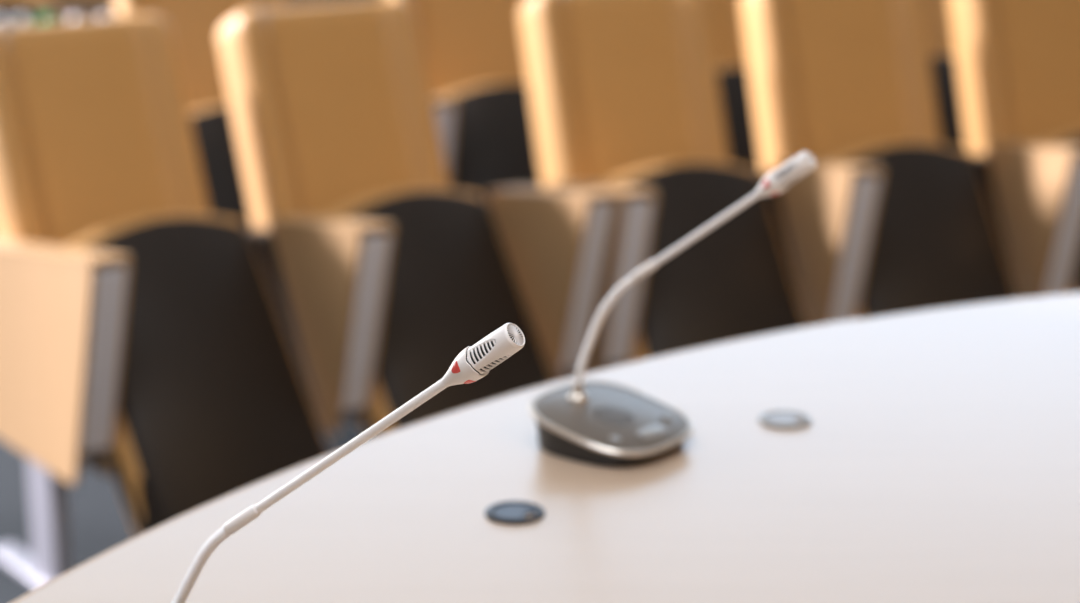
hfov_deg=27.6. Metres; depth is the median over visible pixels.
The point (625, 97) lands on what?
chair
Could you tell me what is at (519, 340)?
grille
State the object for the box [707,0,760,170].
chair
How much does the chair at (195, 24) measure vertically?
1.000 m
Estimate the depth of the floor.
4.47 m
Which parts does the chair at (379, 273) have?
carrier plate, panel, backrest, metal trim, seat, panel, metal trim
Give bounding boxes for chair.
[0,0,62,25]
[0,14,330,588]
[114,0,284,227]
[217,0,618,436]
[404,0,541,200]
[519,0,806,379]
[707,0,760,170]
[740,0,1017,325]
[922,0,966,148]
[949,0,1079,297]
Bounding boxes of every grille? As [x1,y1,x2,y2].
[506,323,524,346]
[594,407,633,424]
[804,151,815,166]
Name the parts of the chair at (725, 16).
backrest, seat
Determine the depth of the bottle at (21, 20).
6.29 m
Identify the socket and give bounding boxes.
[568,383,587,402]
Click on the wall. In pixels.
(60, 4)
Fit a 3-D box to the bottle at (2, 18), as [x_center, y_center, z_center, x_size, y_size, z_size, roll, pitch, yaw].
[-1.546,-0.704,6.325,0.066,0.235,0.066,0,15,0]
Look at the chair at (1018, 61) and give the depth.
5.00 m
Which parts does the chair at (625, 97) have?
leg, panel, backrest, metal trim, seat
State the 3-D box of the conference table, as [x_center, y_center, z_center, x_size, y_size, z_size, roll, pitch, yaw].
[1.036,0.722,0.955,3.056,0.740,3.056,0,15,0]
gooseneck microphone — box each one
[172,323,524,602]
[529,151,815,467]
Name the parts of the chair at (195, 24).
backrest, seat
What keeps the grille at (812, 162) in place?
attached to the gooseneck microphone at (592, 422)
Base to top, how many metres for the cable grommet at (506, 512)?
0.003 m
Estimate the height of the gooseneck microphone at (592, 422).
0.254 m
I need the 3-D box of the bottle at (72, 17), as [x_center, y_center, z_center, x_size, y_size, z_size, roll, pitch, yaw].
[-1.334,-0.709,6.343,0.066,0.235,0.066,0,15,0]
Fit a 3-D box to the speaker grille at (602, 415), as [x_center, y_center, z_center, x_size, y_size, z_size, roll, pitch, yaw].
[0.060,0.092,1.781,0.033,0.007,0.033,0,15,0]
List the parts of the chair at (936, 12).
backrest, seat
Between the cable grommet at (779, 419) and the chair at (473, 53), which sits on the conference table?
the cable grommet at (779, 419)
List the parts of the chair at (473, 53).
metal trim, panel, backrest, seat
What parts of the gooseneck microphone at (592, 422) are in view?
plate, stem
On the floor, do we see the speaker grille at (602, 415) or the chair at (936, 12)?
the chair at (936, 12)
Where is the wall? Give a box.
[53,0,369,8]
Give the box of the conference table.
[11,292,1079,602]
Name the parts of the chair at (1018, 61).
carrier plate, backrest, panel, seat, metal trim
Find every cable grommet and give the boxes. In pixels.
[485,501,544,524]
[758,410,811,428]
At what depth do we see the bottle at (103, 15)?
6.31 m
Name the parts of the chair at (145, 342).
leg, panel, metal trim, backrest, seat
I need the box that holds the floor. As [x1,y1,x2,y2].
[0,9,614,602]
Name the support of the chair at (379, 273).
on the floor
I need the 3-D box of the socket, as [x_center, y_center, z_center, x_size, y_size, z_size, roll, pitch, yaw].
[0.031,0.076,1.803,0.017,0.021,0.017,0,15,0]
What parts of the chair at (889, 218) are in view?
carrier plate, panel, backrest, metal trim, seat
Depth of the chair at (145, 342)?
3.96 m
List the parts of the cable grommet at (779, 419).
lid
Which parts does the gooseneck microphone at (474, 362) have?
stem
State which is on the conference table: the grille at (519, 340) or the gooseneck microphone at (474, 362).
the gooseneck microphone at (474, 362)
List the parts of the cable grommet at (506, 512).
lid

